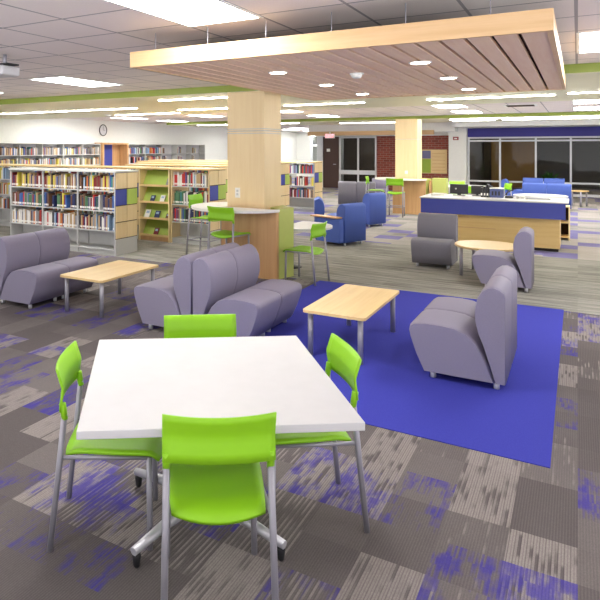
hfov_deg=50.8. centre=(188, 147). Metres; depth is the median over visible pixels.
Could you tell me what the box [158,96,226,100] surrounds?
recessed light
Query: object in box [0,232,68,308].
lounge seat
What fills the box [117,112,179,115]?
recessed light
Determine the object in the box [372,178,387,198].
lounge seat
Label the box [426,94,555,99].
recessed light
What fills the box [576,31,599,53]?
recessed light
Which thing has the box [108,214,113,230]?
book
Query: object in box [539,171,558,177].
potted plant
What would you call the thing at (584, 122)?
ceiling
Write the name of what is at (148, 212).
book
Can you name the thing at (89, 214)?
book
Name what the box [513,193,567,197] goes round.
countertop
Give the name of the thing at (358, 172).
window
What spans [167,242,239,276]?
lounge seat
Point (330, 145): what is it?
door
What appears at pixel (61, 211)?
book
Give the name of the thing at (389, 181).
stool
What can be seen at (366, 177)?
stool
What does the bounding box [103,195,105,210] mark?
book
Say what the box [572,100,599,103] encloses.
recessed light
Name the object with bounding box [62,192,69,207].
book
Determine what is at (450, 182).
chair
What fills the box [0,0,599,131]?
ceiling
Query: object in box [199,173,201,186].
book
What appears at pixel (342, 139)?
wall
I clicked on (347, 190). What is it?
lounge seat
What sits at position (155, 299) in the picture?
lounge seat
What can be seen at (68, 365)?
chair
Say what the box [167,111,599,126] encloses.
ceiling
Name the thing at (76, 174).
book
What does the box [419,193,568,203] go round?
countertop
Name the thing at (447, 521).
floor
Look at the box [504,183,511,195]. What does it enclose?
chair
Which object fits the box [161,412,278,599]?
chair
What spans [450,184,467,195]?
monitor
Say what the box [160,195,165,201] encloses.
book
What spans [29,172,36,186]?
book
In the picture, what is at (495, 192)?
storage box
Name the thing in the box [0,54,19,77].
projector
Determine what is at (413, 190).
counter
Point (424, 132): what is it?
trim
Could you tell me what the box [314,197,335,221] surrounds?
lounge seat
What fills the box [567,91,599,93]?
recessed light
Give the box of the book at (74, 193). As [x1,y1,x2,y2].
[73,193,76,208]
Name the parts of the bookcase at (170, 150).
panel, panel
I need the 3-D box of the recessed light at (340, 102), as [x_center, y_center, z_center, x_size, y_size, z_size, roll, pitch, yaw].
[2.536,-0.835,11.647,1.580,0.018,0.120,0,0,32]
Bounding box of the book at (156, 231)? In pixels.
[153,228,159,234]
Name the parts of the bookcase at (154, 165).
panel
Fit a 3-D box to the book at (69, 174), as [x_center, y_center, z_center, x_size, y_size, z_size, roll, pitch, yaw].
[-1.958,0.537,10.036,0.021,0.240,0.151,0,0,32]
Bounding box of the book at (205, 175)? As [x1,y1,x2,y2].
[204,174,207,186]
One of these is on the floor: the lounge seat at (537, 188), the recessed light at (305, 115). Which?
the lounge seat at (537, 188)
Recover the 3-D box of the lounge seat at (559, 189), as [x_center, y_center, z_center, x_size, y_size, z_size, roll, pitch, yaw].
[9.909,1.296,16.461,0.559,0.708,0.622,0,0,32]
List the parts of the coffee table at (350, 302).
leg, leg, leg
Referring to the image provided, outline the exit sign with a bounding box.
[325,132,334,137]
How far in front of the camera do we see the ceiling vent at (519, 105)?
13.57 m
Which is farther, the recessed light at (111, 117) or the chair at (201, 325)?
the recessed light at (111, 117)
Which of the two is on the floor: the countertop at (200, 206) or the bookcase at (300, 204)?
the bookcase at (300, 204)
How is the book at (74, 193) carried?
on the bookcase at (123, 240)
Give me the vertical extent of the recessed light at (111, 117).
0.006 m
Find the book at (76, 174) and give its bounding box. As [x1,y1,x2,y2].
[76,174,82,188]
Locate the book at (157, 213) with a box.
[154,211,160,217]
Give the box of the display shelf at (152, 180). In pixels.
[137,167,181,242]
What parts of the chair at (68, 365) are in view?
leg, backrest, leg, seat rail, seat, leg, leg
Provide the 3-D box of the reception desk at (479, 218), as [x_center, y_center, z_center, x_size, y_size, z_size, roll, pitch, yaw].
[5.184,1.248,10.493,2.210,0.805,0.920,0,0,32]
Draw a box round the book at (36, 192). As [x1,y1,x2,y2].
[36,192,41,205]
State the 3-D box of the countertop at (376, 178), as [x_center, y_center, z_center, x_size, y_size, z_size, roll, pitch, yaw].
[5.253,0.786,15.589,0.959,0.037,1.281,0,0,-14]
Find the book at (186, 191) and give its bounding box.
[186,191,191,204]
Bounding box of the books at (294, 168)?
[0,147,313,214]
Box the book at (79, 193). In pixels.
[75,193,82,208]
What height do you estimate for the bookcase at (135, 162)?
1.300 m
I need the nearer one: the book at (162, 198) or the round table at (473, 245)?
the round table at (473, 245)
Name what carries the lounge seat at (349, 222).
on the floor
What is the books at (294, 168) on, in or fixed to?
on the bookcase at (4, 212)
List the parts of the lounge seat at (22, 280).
backrest, seat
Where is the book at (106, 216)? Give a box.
[106,216,107,230]
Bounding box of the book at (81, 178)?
[80,177,82,188]
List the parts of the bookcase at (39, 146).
panel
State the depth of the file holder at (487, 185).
10.55 m
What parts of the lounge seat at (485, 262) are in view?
seat, backrest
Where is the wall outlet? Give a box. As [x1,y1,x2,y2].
[235,188,239,197]
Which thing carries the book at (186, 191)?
on the bookcase at (216, 187)
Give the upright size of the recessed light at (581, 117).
0.018 m
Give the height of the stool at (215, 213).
0.929 m
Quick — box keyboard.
[525,197,550,199]
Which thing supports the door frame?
attached to the wall at (435, 133)
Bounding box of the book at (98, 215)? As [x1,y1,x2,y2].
[98,215,99,229]
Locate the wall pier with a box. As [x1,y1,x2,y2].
[449,128,467,183]
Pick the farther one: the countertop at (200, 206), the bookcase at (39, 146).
the bookcase at (39, 146)
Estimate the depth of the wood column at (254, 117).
8.01 m
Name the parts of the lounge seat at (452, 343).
seat, backrest, leg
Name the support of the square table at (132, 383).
on the floor
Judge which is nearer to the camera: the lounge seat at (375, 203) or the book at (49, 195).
the book at (49, 195)
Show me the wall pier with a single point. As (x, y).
(458, 149)
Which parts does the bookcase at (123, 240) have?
shelf, shelf, shelf, plate, shelf, shelf, shelf, plate, panel, shelf, shelf, shelf, shelf, shelf, plate, kick panel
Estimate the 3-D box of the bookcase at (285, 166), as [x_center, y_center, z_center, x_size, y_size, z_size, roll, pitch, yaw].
[0.521,1.000,15.964,4.260,1.300,0.585,0,0,32]
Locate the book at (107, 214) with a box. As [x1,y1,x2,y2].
[104,214,111,230]
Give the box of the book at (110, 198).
[109,197,111,210]
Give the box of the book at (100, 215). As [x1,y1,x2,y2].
[100,215,103,229]
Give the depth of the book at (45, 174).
10.31 m
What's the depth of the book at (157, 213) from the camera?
10.96 m
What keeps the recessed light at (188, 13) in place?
in the ceiling at (94, 40)
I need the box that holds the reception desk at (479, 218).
[419,193,568,251]
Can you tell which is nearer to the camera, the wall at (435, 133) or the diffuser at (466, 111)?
the diffuser at (466, 111)
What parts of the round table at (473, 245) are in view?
leg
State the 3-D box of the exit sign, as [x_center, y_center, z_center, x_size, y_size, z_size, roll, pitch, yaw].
[5.528,-0.505,24.127,0.380,0.250,0.065,0,0,32]
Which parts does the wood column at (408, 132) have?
panel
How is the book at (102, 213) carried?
on the bookcase at (123, 240)
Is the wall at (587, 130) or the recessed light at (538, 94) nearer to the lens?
the recessed light at (538, 94)
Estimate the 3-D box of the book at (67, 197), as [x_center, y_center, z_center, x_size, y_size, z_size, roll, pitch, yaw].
[-1.961,0.868,10.038,0.027,0.210,0.151,0,0,32]
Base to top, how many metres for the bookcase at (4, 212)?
1.300 m
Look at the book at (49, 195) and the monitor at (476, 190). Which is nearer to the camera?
the book at (49, 195)
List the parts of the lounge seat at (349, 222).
arm, backrest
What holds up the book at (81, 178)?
on the bookcase at (123, 240)
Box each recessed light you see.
[0,107,136,113]
[28,76,120,86]
[103,0,263,26]
[111,117,145,118]
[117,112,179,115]
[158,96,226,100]
[159,120,189,121]
[177,107,226,109]
[187,115,225,116]
[281,110,301,112]
[283,102,364,105]
[305,115,339,116]
[340,122,387,123]
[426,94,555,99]
[431,104,466,107]
[450,115,599,119]
[451,110,482,113]
[452,119,495,120]
[502,117,599,119]
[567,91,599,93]
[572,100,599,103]
[573,106,599,109]
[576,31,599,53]
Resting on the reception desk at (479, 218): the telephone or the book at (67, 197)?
the telephone
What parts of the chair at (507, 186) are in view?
backrest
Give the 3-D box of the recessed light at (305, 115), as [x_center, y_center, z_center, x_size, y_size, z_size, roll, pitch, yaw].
[3.980,-0.947,18.235,0.640,0.006,1.280,0,0,32]
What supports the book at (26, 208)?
on the bookcase at (123, 240)
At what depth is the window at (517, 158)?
25.62 m
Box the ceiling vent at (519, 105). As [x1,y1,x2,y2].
[503,104,537,106]
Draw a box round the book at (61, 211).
[56,211,63,225]
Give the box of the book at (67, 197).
[65,194,71,207]
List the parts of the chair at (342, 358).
leg, seat, seat rail, leg, backrest, leg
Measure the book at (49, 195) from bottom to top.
0.226 m
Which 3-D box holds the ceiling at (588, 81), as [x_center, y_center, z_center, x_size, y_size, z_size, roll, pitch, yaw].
[2.256,-0.896,11.055,20.000,0.105,4.700,0,0,32]
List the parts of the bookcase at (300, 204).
panel, shelf, plate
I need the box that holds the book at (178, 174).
[177,173,182,185]
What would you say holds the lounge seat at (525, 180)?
on the floor
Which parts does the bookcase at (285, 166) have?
panel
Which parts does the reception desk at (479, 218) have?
panel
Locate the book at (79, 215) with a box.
[75,215,79,227]
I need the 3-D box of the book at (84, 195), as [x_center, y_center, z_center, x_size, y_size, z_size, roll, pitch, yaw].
[-1.628,0.853,9.825,0.033,0.240,0.151,0,0,32]
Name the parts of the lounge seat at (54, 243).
backrest, seat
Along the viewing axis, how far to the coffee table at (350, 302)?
5.06 m
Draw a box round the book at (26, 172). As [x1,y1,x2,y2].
[26,172,30,186]
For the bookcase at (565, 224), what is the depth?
11.30 m
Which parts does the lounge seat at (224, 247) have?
backrest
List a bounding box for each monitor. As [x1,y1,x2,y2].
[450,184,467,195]
[471,185,483,195]
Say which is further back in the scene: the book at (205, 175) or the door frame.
the door frame
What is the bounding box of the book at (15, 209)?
[14,208,21,221]
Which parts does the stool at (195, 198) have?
leg, backrest, leg, foot rail, seat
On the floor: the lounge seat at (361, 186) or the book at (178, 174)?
the lounge seat at (361, 186)
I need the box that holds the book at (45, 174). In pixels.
[41,173,48,186]
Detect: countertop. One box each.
[191,202,279,213]
[375,177,426,180]
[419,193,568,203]
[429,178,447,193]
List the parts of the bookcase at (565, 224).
shelf, panel, panel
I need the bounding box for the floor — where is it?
[0,176,599,599]
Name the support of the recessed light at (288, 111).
in the ceiling at (94, 40)
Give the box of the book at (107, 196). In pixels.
[106,195,113,210]
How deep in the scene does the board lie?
23.20 m
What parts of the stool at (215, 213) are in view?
leg, backrest, seat, leg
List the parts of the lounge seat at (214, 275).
backrest, seat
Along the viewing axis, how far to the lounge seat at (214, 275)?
5.25 m
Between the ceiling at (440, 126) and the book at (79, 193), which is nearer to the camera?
the book at (79, 193)
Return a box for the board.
[422,150,446,173]
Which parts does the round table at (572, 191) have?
leg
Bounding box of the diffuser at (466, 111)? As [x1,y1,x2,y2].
[452,110,480,112]
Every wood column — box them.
[227,91,281,208]
[395,119,421,178]
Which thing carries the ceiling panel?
in the ceiling at (94, 40)
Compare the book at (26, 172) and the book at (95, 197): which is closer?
the book at (95, 197)
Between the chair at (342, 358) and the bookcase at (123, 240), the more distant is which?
the bookcase at (123, 240)
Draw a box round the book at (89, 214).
[88,214,91,228]
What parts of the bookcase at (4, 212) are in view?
shelf, plate, panel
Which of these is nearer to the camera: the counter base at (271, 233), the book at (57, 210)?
the counter base at (271, 233)
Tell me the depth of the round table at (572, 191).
17.36 m
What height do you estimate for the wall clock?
0.412 m
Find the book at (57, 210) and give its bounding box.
[52,210,59,225]
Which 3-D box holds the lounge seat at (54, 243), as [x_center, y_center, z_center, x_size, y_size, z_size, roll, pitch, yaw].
[-1.419,1.296,6.974,0.632,0.708,0.474,0,0,32]
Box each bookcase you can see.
[0,143,100,197]
[0,164,151,238]
[9,167,137,255]
[125,164,226,201]
[129,144,204,163]
[135,162,226,166]
[137,160,289,205]
[153,159,322,211]
[170,167,226,245]
[561,205,569,239]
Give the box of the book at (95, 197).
[94,196,98,209]
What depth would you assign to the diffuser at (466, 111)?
15.94 m
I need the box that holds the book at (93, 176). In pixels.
[92,175,97,189]
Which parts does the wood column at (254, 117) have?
panel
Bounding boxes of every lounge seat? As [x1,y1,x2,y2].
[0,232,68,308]
[33,228,97,298]
[134,249,215,328]
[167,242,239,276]
[193,251,280,336]
[225,244,301,331]
[310,202,365,245]
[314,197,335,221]
[338,181,356,203]
[357,181,376,202]
[362,192,385,226]
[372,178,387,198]
[409,276,511,389]
[411,213,457,268]
[424,265,516,362]
[472,227,533,291]
[501,179,521,196]
[522,183,545,193]
[523,178,542,182]
[544,178,564,193]
[547,183,571,208]
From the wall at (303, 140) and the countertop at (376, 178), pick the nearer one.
the countertop at (376, 178)
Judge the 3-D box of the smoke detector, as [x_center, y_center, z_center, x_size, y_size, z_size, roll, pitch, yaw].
[1.480,-0.637,5.429,0.120,0.045,0.120,0,0,32]
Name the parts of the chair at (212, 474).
leg, leg, seat, backrest, leg, seat rail, leg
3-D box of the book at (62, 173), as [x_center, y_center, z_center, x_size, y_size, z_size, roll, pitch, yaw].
[-2.034,0.537,10.093,0.033,0.240,0.151,0,0,32]
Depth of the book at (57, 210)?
10.13 m
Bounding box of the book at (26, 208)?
[23,208,28,222]
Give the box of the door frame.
[317,137,323,187]
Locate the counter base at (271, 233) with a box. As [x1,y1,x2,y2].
[221,205,293,279]
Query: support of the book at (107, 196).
on the bookcase at (123, 240)
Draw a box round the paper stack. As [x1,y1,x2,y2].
[431,193,446,195]
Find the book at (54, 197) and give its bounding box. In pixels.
[52,195,56,206]
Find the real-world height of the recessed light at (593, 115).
0.018 m
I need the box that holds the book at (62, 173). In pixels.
[61,173,63,187]
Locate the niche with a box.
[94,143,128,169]
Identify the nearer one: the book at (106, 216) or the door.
the book at (106, 216)
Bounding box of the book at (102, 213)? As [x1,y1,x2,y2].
[96,213,102,229]
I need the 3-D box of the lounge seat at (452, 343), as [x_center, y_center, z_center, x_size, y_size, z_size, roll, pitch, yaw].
[1.985,1.296,4.495,0.632,0.708,0.474,0,0,32]
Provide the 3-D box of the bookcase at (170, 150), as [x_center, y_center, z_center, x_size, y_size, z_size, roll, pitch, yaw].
[-0.885,0.755,24.510,0.290,1.790,5.450,0,0,32]
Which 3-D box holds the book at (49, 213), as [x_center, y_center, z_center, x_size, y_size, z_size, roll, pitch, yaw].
[-2.275,1.166,10.241,0.033,0.226,0.151,0,0,32]
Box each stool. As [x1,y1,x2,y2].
[186,193,220,254]
[207,206,250,248]
[365,176,384,193]
[386,178,404,217]
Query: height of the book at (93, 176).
0.226 m
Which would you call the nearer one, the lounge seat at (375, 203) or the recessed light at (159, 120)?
the lounge seat at (375, 203)
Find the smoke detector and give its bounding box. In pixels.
[350,72,363,78]
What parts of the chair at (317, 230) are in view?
leg, seat rail, leg, seat, leg, backrest, leg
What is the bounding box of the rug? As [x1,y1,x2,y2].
[259,281,563,467]
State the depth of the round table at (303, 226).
8.41 m
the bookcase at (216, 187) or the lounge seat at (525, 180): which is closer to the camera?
the bookcase at (216, 187)
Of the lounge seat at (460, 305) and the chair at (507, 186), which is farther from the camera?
the chair at (507, 186)
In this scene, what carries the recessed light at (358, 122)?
in the ceiling at (584, 112)
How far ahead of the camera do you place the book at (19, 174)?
10.60 m
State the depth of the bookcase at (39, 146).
18.97 m
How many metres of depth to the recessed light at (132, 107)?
13.75 m
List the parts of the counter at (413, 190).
panel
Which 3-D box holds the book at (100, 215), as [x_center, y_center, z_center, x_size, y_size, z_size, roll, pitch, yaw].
[-1.337,1.166,9.649,0.027,0.226,0.151,0,0,32]
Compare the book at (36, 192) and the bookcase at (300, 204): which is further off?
the bookcase at (300, 204)
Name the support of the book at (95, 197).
on the bookcase at (123, 240)
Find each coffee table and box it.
[60,260,158,317]
[303,284,398,364]
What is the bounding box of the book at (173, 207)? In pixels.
[173,207,178,220]
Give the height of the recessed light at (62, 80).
0.006 m
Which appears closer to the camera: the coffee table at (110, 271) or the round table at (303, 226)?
the coffee table at (110, 271)
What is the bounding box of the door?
[323,137,338,187]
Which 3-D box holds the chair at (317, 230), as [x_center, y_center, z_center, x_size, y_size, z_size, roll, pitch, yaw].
[1.449,1.282,7.647,0.477,0.739,0.409,0,0,38]
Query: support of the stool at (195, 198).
on the floor
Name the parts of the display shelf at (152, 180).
panel, shelf, shelf, shelf, shelf, panel, panel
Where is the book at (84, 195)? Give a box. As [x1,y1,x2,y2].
[83,194,90,208]
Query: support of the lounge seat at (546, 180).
on the floor
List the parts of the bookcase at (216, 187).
shelf, shelf, shelf, plate, panel, kick panel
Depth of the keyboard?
10.01 m
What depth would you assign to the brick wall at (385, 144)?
24.07 m
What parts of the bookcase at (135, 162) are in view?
panel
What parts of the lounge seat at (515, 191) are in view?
backrest, seat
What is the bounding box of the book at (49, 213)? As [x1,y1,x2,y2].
[48,211,51,224]
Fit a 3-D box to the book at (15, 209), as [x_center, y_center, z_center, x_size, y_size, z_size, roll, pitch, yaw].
[-2.962,1.159,10.671,0.033,0.240,0.151,0,0,32]
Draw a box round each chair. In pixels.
[47,341,161,552]
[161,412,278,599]
[164,314,235,337]
[274,333,369,532]
[283,221,329,285]
[449,181,466,194]
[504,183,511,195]
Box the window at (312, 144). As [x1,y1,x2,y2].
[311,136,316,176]
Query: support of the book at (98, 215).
on the bookcase at (123, 240)
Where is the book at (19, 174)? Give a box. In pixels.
[17,172,21,185]
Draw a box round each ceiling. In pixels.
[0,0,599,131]
[0,62,599,119]
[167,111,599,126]
[309,122,457,131]
[453,119,599,127]
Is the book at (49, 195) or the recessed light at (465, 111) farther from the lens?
the recessed light at (465, 111)
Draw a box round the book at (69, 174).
[65,173,72,188]
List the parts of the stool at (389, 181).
leg, backrest, seat, leg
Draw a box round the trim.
[308,130,433,135]
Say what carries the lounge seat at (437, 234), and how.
on the floor
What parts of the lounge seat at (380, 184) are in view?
backrest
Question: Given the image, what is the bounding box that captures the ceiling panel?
[130,0,565,99]
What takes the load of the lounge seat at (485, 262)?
on the floor
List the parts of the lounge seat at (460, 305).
seat, backrest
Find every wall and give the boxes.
[0,118,296,175]
[297,132,316,175]
[315,132,448,136]
[341,138,343,180]
[377,135,448,191]
[468,126,599,136]
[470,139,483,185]
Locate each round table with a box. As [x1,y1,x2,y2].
[294,221,331,268]
[455,240,514,274]
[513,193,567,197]
[571,190,588,206]
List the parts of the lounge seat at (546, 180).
backrest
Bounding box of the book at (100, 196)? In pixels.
[99,194,105,209]
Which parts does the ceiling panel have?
downlight, downlight, wooden canopy, downlight, backing panel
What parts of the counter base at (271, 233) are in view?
panel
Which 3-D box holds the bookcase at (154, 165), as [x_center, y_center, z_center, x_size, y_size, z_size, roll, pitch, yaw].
[-0.251,1.000,12.844,2.290,1.300,0.585,0,0,32]
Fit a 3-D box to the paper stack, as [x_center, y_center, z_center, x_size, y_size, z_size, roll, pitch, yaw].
[4.445,0.825,10.943,0.220,0.040,0.250,0,0,32]
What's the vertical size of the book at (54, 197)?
0.190 m
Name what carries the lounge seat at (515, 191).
on the floor
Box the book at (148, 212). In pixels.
[144,209,150,216]
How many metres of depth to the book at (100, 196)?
9.63 m
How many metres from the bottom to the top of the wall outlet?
0.130 m
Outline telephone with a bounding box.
[505,189,513,197]
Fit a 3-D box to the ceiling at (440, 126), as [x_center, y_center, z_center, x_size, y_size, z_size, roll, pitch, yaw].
[7.399,-0.769,23.775,5.500,0.359,0.900,0,0,32]
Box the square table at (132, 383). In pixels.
[76,336,364,567]
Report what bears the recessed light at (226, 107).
in the ceiling at (588, 81)
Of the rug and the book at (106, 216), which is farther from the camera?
the book at (106, 216)
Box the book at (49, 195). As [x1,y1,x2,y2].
[47,193,54,206]
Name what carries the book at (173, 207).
on the bookcase at (216, 187)
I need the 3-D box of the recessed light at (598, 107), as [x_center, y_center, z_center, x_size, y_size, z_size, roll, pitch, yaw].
[9.559,-0.947,14.708,0.640,0.006,1.280,0,0,32]
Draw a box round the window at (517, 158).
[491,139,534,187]
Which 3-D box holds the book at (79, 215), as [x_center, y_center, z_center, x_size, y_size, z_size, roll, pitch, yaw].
[-1.774,1.184,9.928,0.033,0.190,0.151,0,0,32]
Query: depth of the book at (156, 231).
10.97 m
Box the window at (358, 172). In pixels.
[339,136,376,181]
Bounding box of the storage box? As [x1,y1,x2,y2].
[489,187,503,197]
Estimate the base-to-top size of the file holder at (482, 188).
0.160 m
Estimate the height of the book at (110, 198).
0.210 m
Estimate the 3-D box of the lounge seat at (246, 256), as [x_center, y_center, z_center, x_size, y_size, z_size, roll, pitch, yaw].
[0.676,1.296,5.750,0.632,0.708,0.474,0,0,32]
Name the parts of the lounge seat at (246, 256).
backrest, seat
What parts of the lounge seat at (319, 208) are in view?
backrest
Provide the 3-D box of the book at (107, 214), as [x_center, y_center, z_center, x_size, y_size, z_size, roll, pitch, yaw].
[-1.263,1.159,9.601,0.027,0.240,0.151,0,0,32]
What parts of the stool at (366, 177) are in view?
seat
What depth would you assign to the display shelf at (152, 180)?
11.06 m
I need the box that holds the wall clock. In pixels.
[99,124,106,135]
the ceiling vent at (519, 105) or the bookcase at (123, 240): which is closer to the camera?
the bookcase at (123, 240)
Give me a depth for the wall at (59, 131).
22.37 m
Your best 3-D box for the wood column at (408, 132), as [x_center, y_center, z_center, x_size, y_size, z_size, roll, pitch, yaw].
[5.601,0.460,15.691,0.540,2.380,0.528,0,0,32]
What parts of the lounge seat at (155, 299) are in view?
seat, backrest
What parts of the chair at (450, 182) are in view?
backrest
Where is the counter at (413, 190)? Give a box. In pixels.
[393,178,430,214]
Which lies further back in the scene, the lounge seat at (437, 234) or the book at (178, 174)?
the book at (178, 174)

